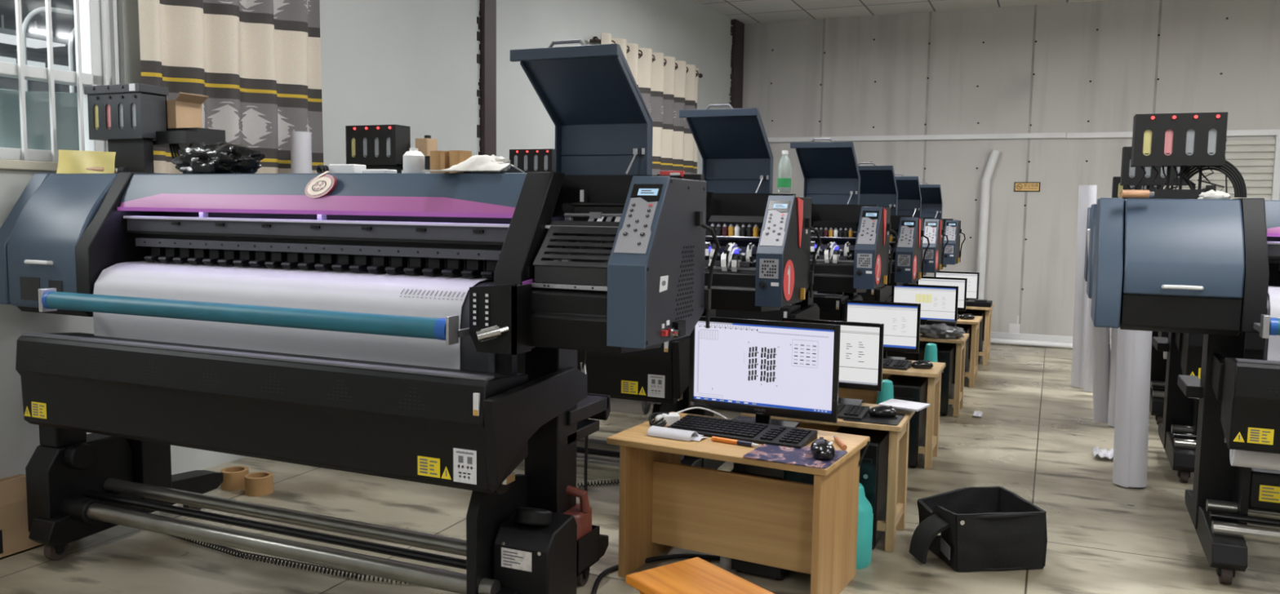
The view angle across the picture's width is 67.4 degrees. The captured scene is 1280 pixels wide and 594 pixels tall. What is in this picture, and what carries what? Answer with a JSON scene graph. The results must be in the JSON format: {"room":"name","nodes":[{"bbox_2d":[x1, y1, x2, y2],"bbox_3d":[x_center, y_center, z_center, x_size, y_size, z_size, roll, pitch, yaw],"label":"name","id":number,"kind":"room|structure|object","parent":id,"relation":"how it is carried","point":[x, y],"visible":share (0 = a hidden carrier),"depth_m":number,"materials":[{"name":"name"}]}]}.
{"room":"print shop","nodes":[
{"label":"print shop","id":0,"kind":"room"},
{"bbox_2d":[0,0,733,479],"bbox_3d":[-1.725,-0.856,4.883,0.200,3.260,12.718,3,6,25],"label":"wall","id":1,"kind":"structure","parent":0,"point":[413,64],"depth_m":5.61,"materials":[{"name":"white paint"}]},
{"bbox_2d":[0,0,119,171],"bbox_3d":[-2.492,-1.162,3.188,0.200,1.440,1.629,3,6,25],"label":"window","id":2,"kind":"structure","parent":1,"relation":"in","point":[95,21],"depth_m":3.72,"materials":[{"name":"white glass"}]},
{"bbox_2d":[137,0,323,173],"bbox_3d":[-1.802,-1.184,4.287,0.138,1.320,1.221,3,6,25],"label":"curtain","id":3,"kind":"object","parent":1,"relation":"hanging from","point":[257,63],"visible":0.72,"depth_m":4.36,"materials":[{"name":"fabric"}]},
{"bbox_2d":[476,0,496,155],"bbox_3d":[-1.004,-0.979,6.164,0.090,3.190,0.165,3,6,23],"label":"trim","id":4,"kind":"structure","parent":1,"relation":"attached to","point":[486,130],"depth_m":6.10,"materials":[{"name":"brown metal"}]},
{"bbox_2d":[590,32,702,175],"bbox_3d":[0.108,-1.499,8.259,0.138,1.190,2.172,3,6,25],"label":"curtain","id":5,"kind":"object","parent":1,"relation":"hanging from","point":[667,86],"visible":0.6,"depth_m":8.45,"materials":[{"name":"fabric"}]},
{"bbox_2d":[728,18,744,108],"bbox_3d":[0.990,-1.334,10.310,0.085,3.190,0.328,3,6,25],"label":"trim","id":6,"kind":"structure","parent":1,"relation":"attached to","point":[737,29],"depth_m":10.15,"materials":[{"name":"brown metal"}]},
{"bbox_2d":[0,343,1279,593],"bbox_3d":[1.666,0.954,3.624,8.100,0.120,13.000,3,6,23],"label":"floor","id":7,"kind":"structure","parent":0,"point":[1035,437],"depth_m":3.62,"materials":[{"name":"concrete"}]},
{"bbox_2d":[0,474,45,559],"bbox_3d":[-2.294,0.747,3.240,0.321,0.255,0.630,3,6,23],"label":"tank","id":8,"kind":"object","parent":7,"relation":"on","point":[14,528],"visible":0.44,"depth_m":3.25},
{"bbox_2d":[220,466,248,490],"bbox_3d":[-1.717,0.768,4.068,0.110,0.075,0.110,3,6,23],"label":"roll","id":9,"kind":"object","parent":7,"relation":"on","point":[233,477],"visible":0.91,"depth_m":4.03,"materials":[{"name":"cardboard"}]},
{"bbox_2d":[244,471,273,497],"bbox_3d":[-1.583,0.778,3.989,0.110,0.075,0.110,3,6,23],"label":"roll","id":10,"kind":"object","parent":7,"relation":"on","point":[258,484],"visible":1,"depth_m":3.95,"materials":[{"name":"cardboard"}]},
{"bbox_2d":[164,533,410,584],"bbox_3d":[-1.144,0.878,3.217,1.459,0.026,0.109,3,6,21],"label":"coiled cord","id":11,"kind":"object","parent":7,"relation":"on","point":[242,553],"visible":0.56,"depth_m":3.19,"materials":[{"name":"black rubber"}]},
{"bbox_2d":[290,131,311,173],"bbox_3d":[-1.579,-0.001,4.511,0.092,1.530,0.092,3,6,23],"label":"roll","id":12,"kind":"object","parent":7,"relation":"on","point":[300,141],"visible":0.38,"depth_m":4.41,"materials":[{"name":"paper"}]},
{"bbox_2d":[0,39,719,593],"bbox_3d":[-1.012,0.085,3.049,2.559,1.643,0.799,3,6,23],"label":"printer","id":13,"kind":"object","parent":7,"relation":"on","point":[599,251],"depth_m":2.74,"materials":[{"name":"black plastic"}]},
{"bbox_2d":[56,149,115,173],"bbox_3d":[-2.006,-0.493,3.504,0.300,0.090,0.056,3,6,23],"label":"sheet","id":14,"kind":"object","parent":13,"relation":"on","point":[69,162],"visible":0.94,"depth_m":3.49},
{"bbox_2d":[84,83,225,173],"bbox_3d":[-1.787,-0.615,3.579,0.486,0.326,0.252,3,6,23],"label":"tank","id":15,"kind":"object","parent":13,"relation":"on","point":[132,118],"visible":0.94,"depth_m":3.51,"materials":[{"name":"black plastic"}]},
{"bbox_2d":[166,92,208,128],"bbox_3d":[-1.738,-0.695,3.609,0.180,0.128,0.135,3,6,23],"label":"carton","id":16,"kind":"object","parent":15,"relation":"on","point":[185,111],"visible":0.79,"depth_m":3.58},
{"bbox_2d":[171,142,265,173],"bbox_3d":[-1.415,-0.468,3.235,0.373,0.108,0.190,3,6,23],"label":"bag","id":17,"kind":"object","parent":13,"relation":"on","point":[220,157],"visible":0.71,"depth_m":3.16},
{"bbox_2d":[15,332,528,493],"bbox_3d":[-1.151,0.302,2.829,1.756,0.299,0.223,3,6,23],"label":"tray","id":18,"kind":"object","parent":13,"relation":"on","point":[416,424],"depth_m":2.66,"materials":[{"name":"black metal"}]},
{"bbox_2d":[93,261,491,369],"bbox_3d":[-1.104,0.150,2.969,1.427,0.464,0.195,3,6,23],"label":"paper","id":19,"kind":"object","parent":13,"relation":"in","point":[437,296],"visible":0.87,"depth_m":2.85,"materials":[{"name":"paper"}]},
{"bbox_2d":[328,164,365,173],"bbox_3d":[-0.928,-0.405,3.046,0.100,0.030,0.060,3,6,23],"label":"tank","id":20,"kind":"object","parent":13,"relation":"on","point":[333,168],"visible":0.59,"depth_m":3.02,"materials":[{"name":"plastic"}]},
{"bbox_2d":[402,147,424,173],"bbox_3d":[-0.693,-0.417,2.943,0.066,0.079,0.066,3,6,23],"label":"plastic bottle","id":21,"kind":"object","parent":13,"relation":"on","point":[413,159],"visible":0.79,"depth_m":2.92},
{"bbox_2d":[430,151,448,173],"bbox_3d":[-0.600,-0.406,2.903,0.070,0.068,0.069,3,6,23],"label":"roll","id":22,"kind":"object","parent":13,"relation":"on","point":[439,160],"visible":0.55,"depth_m":2.87,"materials":[{"name":"cardboard"}]},
{"bbox_2d":[448,150,471,173],"bbox_3d":[-0.537,-0.403,2.876,0.070,0.068,0.069,3,6,23],"label":"roll","id":23,"kind":"object","parent":13,"relation":"on","point":[455,157],"visible":0.55,"depth_m":2.85,"materials":[{"name":"cardboard"}]},
{"bbox_2d":[422,154,524,173],"bbox_3d":[-0.476,-0.381,2.775,0.238,0.062,0.178,3,6,23],"label":"rag","id":24,"kind":"object","parent":13,"relation":"on","point":[476,163],"visible":0.98,"depth_m":2.74,"materials":[{"name":"white fabric"}]},
{"bbox_2d":[562,485,591,540],"bbox_3d":[-0.213,0.675,2.863,0.138,0.243,0.127,3,6,23],"label":"jerrycan","id":25,"kind":"object","parent":13,"relation":"in","point":[581,512],"visible":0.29,"depth_m":2.82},
{"bbox_2d":[510,39,653,175],"bbox_3d":[-0.158,-0.515,2.646,0.318,0.350,0.248,3,6,23],"label":"hood","id":26,"kind":"object","parent":13,"relation":"attached to","point":[600,115],"depth_m":2.68,"materials":[{"name":"metal"}]},
{"bbox_2d":[661,320,685,337],"bbox_3d":[0.096,0.082,2.455,0.036,0.047,0.128,3,6,23],"label":"socket","id":27,"kind":"object","parent":13,"relation":"attached to","point":[669,328],"depth_m":2.44,"materials":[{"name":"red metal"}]},
{"bbox_2d":[591,553,719,593],"bbox_3d":[-0.091,0.786,3.017,0.216,0.291,0.895,5,7,41],"label":"power cable","id":28,"kind":"object","parent":7,"relation":"on","point":[614,568],"visible":0.64,"depth_m":3.28,"materials":[{"name":"black rubber"}]},
{"bbox_2d":[517,103,821,472],"bbox_3d":[-0.507,-0.002,4.244,2.559,1.610,0.799,3,6,23],"label":"printer","id":29,"kind":"object","parent":7,"relation":"on","point":[762,264],"visible":0.27,"depth_m":3.72,"materials":[{"name":"black plastic"}]},
{"bbox_2d":[345,124,430,173],"bbox_3d":[-1.135,-0.659,4.532,0.435,0.284,0.245,3,6,23],"label":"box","id":30,"kind":"object","parent":29,"relation":"on","point":[373,146],"visible":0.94,"depth_m":4.44,"materials":[{"name":"black plastic"}]},
{"bbox_2d":[415,135,437,155],"bbox_3d":[-1.010,-0.714,4.542,0.070,0.100,0.080,3,6,23],"label":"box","id":31,"kind":"object","parent":30,"relation":"on","point":[426,144],"visible":0.88,"depth_m":4.51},
{"bbox_2d":[517,337,688,404],"bbox_3d":[-0.630,0.212,4.017,1.723,0.293,0.223,3,6,23],"label":"tray","id":32,"kind":"object","parent":29,"relation":"on","point":[648,375],"depth_m":3.66,"materials":[{"name":"black metal"}]},
{"bbox_2d":[610,398,650,414],"bbox_3d":[-0.639,0.131,4.164,1.516,0.593,0.236,3,6,23],"label":"paper","id":33,"kind":"object","parent":29,"relation":"in","point":[624,406],"visible":0.09,"depth_m":3.81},
{"bbox_2d":[679,103,773,193],"bbox_3d":[0.347,-0.589,3.842,0.318,0.344,0.248,3,6,23],"label":"hood","id":34,"kind":"object","parent":29,"relation":"attached to","point":[733,145],"depth_m":3.88,"materials":[{"name":"metal"}]},
{"bbox_2d":[705,215,764,271],"bbox_3d":[0.371,-0.202,3.741,0.236,0.226,0.179,3,6,23],"label":"tray","id":35,"kind":"object","parent":29,"relation":"on","point":[733,242],"depth_m":3.71,"materials":[{"name":"black"}]},
{"bbox_2d":[777,150,791,192],"bbox_3d":[0.554,-0.480,3.676,0.052,0.160,0.052,3,6,23],"label":"water bottle","id":36,"kind":"object","parent":29,"relation":"on","point":[784,167],"visible":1,"depth_m":3.66,"materials":[{"name":"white plastic"}]},
{"bbox_2d":[800,229,807,299],"bbox_3d":[0.650,-0.129,3.777,0.014,0.273,0.072,3,6,23],"label":"strip","id":37,"kind":"object","parent":29,"relation":"attached to","point":[803,251],"depth_m":3.77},
{"bbox_2d":[625,557,774,593],"bbox_3d":[0.142,0.842,2.326,0.230,0.300,0.300,-3,6,-36],"label":"stool","id":38,"kind":"object","parent":7,"relation":"on","point":[696,575],"visible":1,"depth_m":2.33,"materials":[{"name":"orange wood"}]},
{"bbox_2d":[606,412,870,593],"bbox_3d":[0.323,0.687,3.163,0.735,0.460,0.470,4,6,28],"label":"computer desk","id":39,"kind":"object","parent":7,"relation":"on","point":[665,503],"visible":0.81,"depth_m":3.11,"materials":[{"name":"brown wood"}]},
{"bbox_2d":[648,412,679,426],"bbox_3d":[0.081,0.419,3.287,0.109,0.044,0.060,0,5,-12],"label":"power adapter","id":40,"kind":"object","parent":39,"relation":"on","point":[662,419],"visible":0.97,"depth_m":3.27,"materials":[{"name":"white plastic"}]},
{"bbox_2d":[646,426,706,441],"bbox_3d":[0.129,0.441,3.139,0.180,0.026,0.115,4,6,28],"label":"paper sheet","id":41,"kind":"object","parent":39,"relation":"on","point":[654,431],"visible":1,"depth_m":3.10,"materials":[{"name":"white paper"}]},
{"bbox_2d":[666,414,817,448],"bbox_3d":[0.333,0.440,3.167,0.470,0.031,0.170,4,6,28],"label":"keyboard","id":42,"kind":"object","parent":39,"relation":"on","point":[755,433],"visible":1,"depth_m":3.13,"materials":[{"name":"black plastic"}]},
{"bbox_2d":[688,315,840,427],"bbox_3d":[0.422,0.260,3.284,0.530,0.370,0.160,3,6,26],"label":"monitor","id":43,"kind":"object","parent":39,"relation":"on","point":[765,369],"visible":0.94,"depth_m":3.26,"materials":[{"name":"black plastic"}]},
{"bbox_2d":[742,444,847,469],"bbox_3d":[0.474,0.479,2.920,0.263,0.003,0.229,3,6,27],"label":"mousepad","id":44,"kind":"object","parent":39,"relation":"on","point":[802,456],"visible":0.77,"depth_m":2.89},
{"bbox_2d":[810,436,835,460],"bbox_3d":[0.551,0.455,2.893,0.071,0.050,0.129,1,5,3],"label":"mouse","id":45,"kind":"object","parent":44,"relation":"on","point":[821,449],"visible":1,"depth_m":2.85,"materials":[{"name":"black plastic"}]},
{"bbox_2d":[731,462,813,580],"bbox_3d":[0.471,0.713,3.287,0.180,0.390,0.394,4,6,28],"label":"computer tower","id":46,"kind":"object","parent":7,"relation":"on","point":[779,574],"visible":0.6,"depth_m":3.12,"materials":[{"name":"black plastic"}]},
{"bbox_2d":[650,137,897,414],"bbox_3d":[0.110,-0.079,5.392,2.559,1.569,0.799,3,6,23],"label":"printer","id":47,"kind":"object","parent":7,"relation":"on","point":[852,255],"visible":0.22,"depth_m":4.87,"materials":[{"name":"metal"}]},
{"bbox_2d":[509,148,555,173],"bbox_3d":[-0.523,-0.723,5.671,0.435,0.286,0.245,3,6,23],"label":"tank","id":48,"kind":"object","parent":47,"relation":"on","point":[526,160],"visible":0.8,"depth_m":5.58,"materials":[{"name":"black plastic"}]},
{"bbox_2d":[715,304,800,320],"bbox_3d":[-0.013,0.131,5.163,1.723,0.286,0.223,3,6,23],"label":"tray","id":49,"kind":"object","parent":47,"relation":"on","point":[788,312],"depth_m":4.78,"materials":[{"name":"grey metal"}]},
{"bbox_2d":[790,137,860,204],"bbox_3d":[0.964,-0.650,4.991,0.318,0.335,0.248,3,6,23],"label":"hood","id":50,"kind":"object","parent":47,"relation":"attached to","point":[830,170],"depth_m":5.03,"materials":[{"name":"metal"}]},
{"bbox_2d":[810,221,858,262],"bbox_3d":[0.988,-0.273,4.889,0.236,0.220,0.179,3,6,23],"label":"tray","id":51,"kind":"object","parent":47,"relation":"on","point":[832,241],"depth_m":4.86,"materials":[{"name":"black"}]},
{"bbox_2d":[740,403,915,552],"bbox_3d":[0.706,0.650,3.620,0.580,0.460,0.360,3,6,23],"label":"computer desk","id":52,"kind":"object","parent":7,"relation":"on","point":[898,451],"visible":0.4,"depth_m":3.41,"materials":[{"name":"brown wood"}]},
{"bbox_2d":[782,317,884,405],"bbox_3d":[0.739,0.250,3.697,0.390,0.323,0.160,3,6,24],"label":"monitor","id":53,"kind":"object","parent":52,"relation":"on","point":[861,344],"visible":0.55,"depth_m":3.63,"materials":[{"name":"black plastic"}]},
{"bbox_2d":[837,403,869,420],"bbox_3d":[0.634,0.409,3.549,0.400,0.031,0.140,3,6,25],"label":"keyboard","id":54,"kind":"object","parent":52,"relation":"on","point":[844,411],"visible":0.19,"depth_m":3.46,"materials":[{"name":"black plastic"}]},
{"bbox_2d":[843,413,905,426],"bbox_3d":[0.847,0.434,3.464,0.190,0.003,0.208,3,6,23],"label":"mousepad","id":55,"kind":"object","parent":52,"relation":"on","point":[894,421],"visible":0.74,"depth_m":3.40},
{"bbox_2d":[867,405,897,417],"bbox_3d":[0.878,0.412,3.471,0.103,0.039,0.055,1,5,3],"label":"mouse","id":56,"kind":"object","parent":55,"relation":"on","point":[881,411],"visible":1,"depth_m":3.45,"materials":[{"name":"black plastic"}]},
{"bbox_2d":[875,379,893,404],"bbox_3d":[0.994,0.597,3.917,0.100,0.520,0.100,3,6,23],"label":"barrel","id":57,"kind":"object","parent":52,"relation":"on","point":[886,393],"visible":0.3,"depth_m":3.87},
{"bbox_2d":[878,399,930,413],"bbox_3d":[0.986,0.412,3.582,0.132,0.029,0.182,-4,7,-45],"label":"paper stack","id":58,"kind":"object","parent":52,"relation":"on","point":[901,406],"visible":0.98,"depth_m":3.57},
{"bbox_2d":[835,426,888,549],"bbox_3d":[0.825,0.690,3.586,0.180,0.390,0.394,3,6,23],"label":"computer tower","id":59,"kind":"object","parent":7,"relation":"on","point":[873,467],"visible":0.42,"depth_m":3.40,"materials":[{"name":"black plastic"}]},
{"bbox_2d":[856,482,873,569],"bbox_3d":[0.712,0.773,3.295,0.170,0.275,0.170,3,6,23],"label":"bottle","id":60,"kind":"object","parent":7,"relation":"on","point":[865,516],"visible":0.3,"depth_m":3.23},
{"bbox_2d":[813,162,929,321],"bbox_3d":[0.562,-0.124,6.340,2.559,1.498,0.799,3,6,23],"label":"printer","id":61,"kind":"object","parent":7,"relation":"on","point":[878,187],"visible":0.1,"depth_m":5.78,"materials":[{"name":"metal"}]},
{"bbox_2d":[813,293,848,321],"bbox_3d":[0.439,0.076,6.111,1.723,0.273,0.223,3,6,23],"label":"tray","id":62,"kind":"object","parent":61,"relation":"on","point":[832,306],"depth_m":5.70,"materials":[{"name":"grey metal"}]},
{"bbox_2d":[857,162,897,215],"bbox_3d":[1.416,-0.668,5.941,0.318,0.320,0.248,3,6,23],"label":"hood","id":63,"kind":"object","parent":61,"relation":"attached to","point":[878,187],"depth_m":5.96,"materials":[{"name":"metal"}]},
{"bbox_2d":[838,360,945,469],"bbox_3d":[1.172,0.555,4.722,0.580,0.460,0.360,3,6,23],"label":"computer desk","id":64,"kind":"object","parent":7,"relation":"on","point":[933,375],"visible":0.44,"depth_m":4.52,"materials":[{"name":"brown wood"}]},
{"bbox_2d":[844,299,920,359],"bbox_3d":[1.210,0.169,4.798,0.370,0.295,0.160,3,6,24],"label":"monitor","id":65,"kind":"object","parent":64,"relation":"on","point":[901,321],"visible":0.73,"depth_m":4.75,"materials":[{"name":"black plastic"}]},
{"bbox_2d":[857,173,948,302],"bbox_3d":[1.047,-0.214,7.488,2.559,1.479,0.799,3,6,23],"label":"printer","id":66,"kind":"object","parent":7,"relation":"on","point":[909,198],"visible":0.16,"depth_m":6.95,"materials":[{"name":"metal"}]},
{"bbox_2d":[857,287,879,301],"bbox_3d":[0.924,-0.015,7.259,1.723,0.269,0.223,3,6,23],"label":"tray","id":67,"kind":"object","parent":66,"relation":"on","point":[870,295],"depth_m":6.83,"materials":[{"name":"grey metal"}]},
{"bbox_2d":[894,173,921,217],"bbox_3d":[1.901,-0.749,7.091,0.318,0.316,0.248,3,6,23],"label":"hood","id":68,"kind":"object","parent":66,"relation":"attached to","point":[909,198],"depth_m":7.12,"materials":[{"name":"metal"}]},
{"bbox_2d":[886,374,928,467],"bbox_3d":[1.292,0.595,4.688,0.180,0.390,0.394,3,6,23],"label":"computer tower","id":69,"kind":"object","parent":7,"relation":"on","point":[911,388],"visible":0.27,"depth_m":4.50,"materials":[{"name":"black plastic"}]},
{"bbox_2d":[889,182,965,296],"bbox_3d":[1.607,-0.314,8.768,2.559,1.459,0.799,3,6,23],"label":"printer","id":70,"kind":"object","parent":7,"relation":"on","point":[931,194],"visible":0.1,"depth_m":8.27,"materials":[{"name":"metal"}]},
{"bbox_2d":[919,182,942,218],"bbox_3d":[2.460,-0.842,8.371,0.318,0.311,0.248,3,6,23],"label":"hood","id":71,"kind":"object","parent":70,"relation":"attached to","point":[931,194],"depth_m":8.40,"materials":[{"name":"metal"}]},
{"bbox_2d":[886,333,968,417],"bbox_3d":[1.689,0.454,5.889,0.580,0.460,0.360,3,6,23],"label":"computer desk","id":72,"kind":"object","parent":7,"relation":"on","point":[959,343],"visible":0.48,"depth_m":5.68,"materials":[{"name":"brown wood"}]},
{"bbox_2d":[891,284,958,324],"bbox_3d":[1.763,0.071,5.949,0.395,0.295,0.160,3,6,24],"label":"monitor","id":73,"kind":"object","parent":72,"relation":"on","point":[937,302],"visible":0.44,"depth_m":5.91,"materials":[{"name":"black plastic"}]},
{"bbox_2d":[920,323,965,338],"bbox_3d":[1.792,0.195,5.725,0.283,0.089,0.228,3,6,23],"label":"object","id":74,"kind":"object","parent":72,"relation":"on","point":[941,331],"visible":0.94,"depth_m":5.65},
{"bbox_2d":[918,343,955,416],"bbox_3d":[1.808,0.494,5.855,0.180,0.390,0.394,3,6,23],"label":"computer tower","id":75,"kind":"object","parent":7,"relation":"on","point":[945,353],"visible":0.52,"depth_m":5.67,"materials":[{"name":"black plastic"}]},
{"bbox_2d":[955,315,982,387],"bbox_3d":[2.122,0.369,6.875,0.580,0.460,0.400,3,6,23],"label":"computer desk","id":76,"kind":"object","parent":7,"relation":"on","point":[974,324],"visible":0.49,"depth_m":6.63,"materials":[{"name":"brown wood"}]},
{"bbox_2d":[916,276,967,311],"bbox_3d":[2.185,-0.007,6.962,0.350,0.275,0.160,3,6,24],"label":"monitor","id":77,"kind":"object","parent":76,"relation":"on","point":[962,283],"visible":0.27,"depth_m":6.90,"materials":[{"name":"black plastic"}]},
{"bbox_2d":[957,303,994,365],"bbox_3d":[2.572,0.284,7.864,0.580,0.460,0.420,3,6,23],"label":"computer desk","id":78,"kind":"object","parent":7,"relation":"on","point":[987,311],"visible":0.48,"depth_m":7.61,"materials":[{"name":"brown wood"}]},
{"bbox_2d":[933,271,979,300],"bbox_3d":[2.625,-0.084,7.968,0.355,0.255,0.160,3,6,24],"label":"monitor","id":79,"kind":"object","parent":78,"relation":"on","point":[972,288],"visible":0.35,"depth_m":7.91,"materials":[{"name":"black plastic"}]},
{"bbox_2d":[909,486,1047,572],"bbox_3d":[1.149,0.810,3.365,0.427,0.201,0.324,0,5,-8],"label":"storage box","id":80,"kind":"object","parent":7,"relation":"on","point":[985,528],"visible":1,"depth_m":3.24,"materials":[{"name":"black fabric"}]},
{"bbox_2d":[976,149,999,299],"bbox_3d":[3.408,-0.533,9.443,0.177,1.821,0.086,3,6,23],"label":"vent pipe","id":81,"kind":"object","parent":7,"relation":"on","point":[985,180],"visible":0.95,"depth_m":9.40,"materials":[{"name":"white plastic"}]},
{"bbox_2d":[982,338,1111,351],"bbox_3d":[5.062,0.503,8.083,4.420,0.052,0.052,3,6,23],"label":"pipe","id":82,"kind":"object","parent":7,"relation":"on","point":[995,341],"visible":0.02,"depth_m":8.71,"materials":[{"name":"white plastic"}]},
{"bbox_2d":[991,331,1111,346],"bbox_3d":[5.275,0.469,8.425,4.500,0.065,0.040,3,6,23],"label":"floor trunking","id":83,"kind":"structure","parent":7,"relation":"on","point":[1059,339],"depth_m":9.07,"materials":[{"name":"white plastic"}]},
{"bbox_2d":[1071,185,1097,388],"bbox_3d":[3.062,-0.069,6.625,0.160,1.400,0.112,-3,7,-38],"label":"paper roll","id":84,"kind":"object","parent":7,"relation":"on","point":[1086,193],"visible":0.82,"depth_m":6.59,"materials":[{"name":"paper"}]},
{"bbox_2d":[1083,298,1093,392],"bbox_3d":[3.062,0.146,6.474,0.080,1.000,0.132,3,6,23],"label":"paper roll","id":85,"kind":"object","parent":7,"relation":"on","point":[1087,385],"visible":0.36,"depth_m":6.49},
{"bbox_2d":[1087,228,1110,423],"bbox_3d":[2.638,0.169,5.506,0.272,1.131,0.100,-2,6,-32],"label":"paper roll","id":86,"kind":"object","parent":7,"relation":"on","point":[1100,336],"visible":0.46,"depth_m":5.51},
{"bbox_2d":[1107,328,1117,426],"bbox_3d":[2.728,0.210,5.460,0.084,1.052,0.166,2,5,15],"label":"paper roll","id":87,"kind":"object","parent":7,"relation":"on","point":[1111,415],"visible":0.27,"depth_m":5.45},
{"bbox_2d":[1084,207,1168,424],"bbox_3d":[3.895,-0.030,5.385,2.559,1.577,0.799,3,6,23],"label":"printer","id":88,"kind":"object","parent":7,"relation":"on","point":[1158,365],"visible":0.06,"depth_m":5.72,"materials":[{"name":"metal"}]},
{"bbox_2d":[1111,176,1163,199],"bbox_3d":[3.023,-0.637,5.853,0.317,0.188,0.115,3,6,23],"label":"tank","id":89,"kind":"object","parent":88,"relation":"on","point":[1117,188],"visible":0.08,"depth_m":5.84,"materials":[{"name":"black plastic"}]},
{"bbox_2d":[1112,327,1151,488],"bbox_3d":[2.199,0.277,4.275,0.135,1.126,0.218,2,5,9],"label":"paper roll","id":90,"kind":"object","parent":7,"relation":"on","point":[1134,351],"visible":0.62,"depth_m":4.22,"materials":[{"name":"paper"}]},
{"bbox_2d":[1086,204,1264,483],"bbox_3d":[3.357,0.069,4.194,2.559,1.585,0.799,3,6,23],"label":"printer","id":91,"kind":"object","parent":7,"relation":"on","point":[1177,433],"visible":0.18,"depth_m":4.49,"materials":[{"name":"metal"}]},
{"bbox_2d":[1120,146,1189,199],"bbox_3d":[2.483,-0.582,4.616,0.301,0.278,0.115,3,6,23],"label":"tank","id":92,"kind":"object","parent":91,"relation":"on","point":[1130,176],"visible":0.37,"depth_m":4.60,"materials":[{"name":"black plastic"}]},
{"bbox_2d":[1181,332,1264,379],"bbox_3d":[3.234,0.280,3.966,1.723,0.288,0.223,3,6,23],"label":"tray","id":93,"kind":"object","parent":91,"relation":"on","point":[1191,344],"depth_m":4.20,"materials":[{"name":"grey metal"}]},
{"bbox_2d":[1090,190,1279,585],"bbox_3d":[2.820,0.165,3.003,2.559,1.597,0.799,3,6,23],"label":"printer","id":94,"kind":"object","parent":7,"relation":"on","point":[1206,267],"depth_m":3.22,"materials":[{"name":"metal"}]},
{"bbox_2d":[1127,111,1227,199],"bbox_3d":[1.915,-0.502,3.448,0.332,0.302,0.115,3,6,23],"label":"tank","id":95,"kind":"object","parent":94,"relation":"on","point":[1168,140],"visible":0.97,"depth_m":3.40,"materials":[{"name":"black plastic"}]},
{"bbox_2d":[1178,160,1246,197],"bbox_3d":[2.040,-0.428,3.419,0.219,0.145,0.038,3,6,23],"label":"bundle","id":96,"kind":"object","parent":94,"relation":"on","point":[1234,175],"visible":0.82,"depth_m":3.40,"materials":[{"name":"black rubber"}]},
{"bbox_2d":[1220,357,1279,453],"bbox_3d":[2.697,0.378,2.775,1.723,0.291,0.223,3,6,23],"label":"tray","id":97,"kind":"object","parent":94,"relation":"on","point":[1250,388],"depth_m":3.01,"materials":[{"name":"grey metal"}]},
{"bbox_2d":[1229,286,1279,471],"bbox_3d":[2.688,0.297,2.923,1.516,0.588,0.236,3,6,23],"label":"paper","id":98,"kind":"object","parent":94,"relation":"in","point":[1246,459],"visible":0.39,"depth_m":3.11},
{"bbox_2d":[697,0,1101,23],"bbox_3d":[1.712,-2.332,3.321,8.100,0.100,13.000,3,6,23],"label":"ceiling","id":99,"kind":"structure","parent":0,"point":[746,11],"depth_m":9.37,"materials":[{"name":"tile"}]},
{"bbox_2d":[742,0,1279,338],"bbox_3d":[4.186,-1.191,9.235,8.100,3.290,0.200,3,6,23],"label":"wall","id":100,"kind":"structure","parent":0,"point":[1198,43],"depth_m":9.34,"materials":[{"name":"paint"}]},
{"bbox_2d":[770,0,1228,333],"bbox_3d":[4.029,-1.189,9.191,5.776,3.190,0.005,3,6,23],"label":"trim","id":101,"kind":"structure","parent":100,"relation":"attached to","point":[1024,239],"depth_m":9.37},
{"bbox_2d":[767,128,1279,142],"bbox_3d":[4.375,-1.520,8.999,7.000,0.055,0.030,3,6,23],"label":"trim","id":102,"kind":"structure","parent":100,"relation":"attached to","point":[1277,131],"depth_m":9.39,"materials":[{"name":"white plastic"}]},
{"bbox_2d":[1163,134,1279,199],"bbox_3d":[5.181,-0.492,8.721,1.000,1.920,0.060,3,6,23],"label":"door","id":103,"kind":"structure","parent":100,"relation":"in","point":[1257,160],"depth_m":8.54,"materials":[{"name":"metal"}]},
{"label":"outside","id":104,"kind":"structure","parent":0,"visible":0},
{"bbox_3d":[-4.552,0.577,6.669,5.650,0.100,15.500,3,6,23],"label":"floor","id":105,"kind":"structure","parent":104,"visible":0},
{"bbox_2d":[0,47,76,93],"bbox_3d":[-7.172,-0.983,7.669,0.100,2.750,15.500,3,6,23],"label":"wall","id":106,"kind":"structure","parent":105,"relation":"on","point":[9,83],"depth_m":9.76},
{"bbox_2d":[0,0,75,58],"bbox_3d":[-4.569,-2.542,6.407,5.720,0.800,15.500,3,6,23],"label":"shed roof","id":107,"kind":"structure","parent":106,"relation":"on","point":[63,24],"depth_m":8.73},
{"bbox_2d":[0,14,68,48],"bbox_3d":[-5.529,-2.385,8.531,0.440,0.230,0.640,3,6,23],"label":"lamp","id":108,"kind":"object","parent":107,"relation":"hanging from","point":[7,36],"visible":0.89,"depth_m":8.51,"materials":[{"name":"white"}]},
{"bbox_2d":[0,33,65,48],"bbox_3d":[-5.530,-2.278,8.541,0.400,0.015,0.600,3,6,23],"label":"diffuser","id":109,"kind":"object","parent":108,"relation":"attached to","point":[33,41],"depth_m":8.54,"materials":[{"name":"white"}]},
{"bbox_2d":[0,51,75,71],"bbox_3d":[-6.076,-2.330,9.866,0.050,0.220,4.800,3,6,23],"label":"strip window","id":110,"kind":"structure","parent":106,"relation":"in","point":[4,56],"depth_m":9.73,"materials":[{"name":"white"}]},
{"bbox_2d":[0,88,79,151],"bbox_3d":[-2.938,-0.078,3.891,0.264,1.841,3.602,3,6,23],"label":"window glass","id":111,"kind":"object","parent":105,"relation":"on","point":[37,103],"visible":0.05,"depth_m":4.42,"materials":[{"name":"glass"}]},
{"bbox_2d":[22,6,74,91],"bbox_3d":[-2.757,-0.543,5.952,0.024,2.312,2.113,3,6,23],"label":"tube","id":112,"kind":"object","parent":105,"relation":"on","point":[35,11],"visible":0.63,"depth_m":4.93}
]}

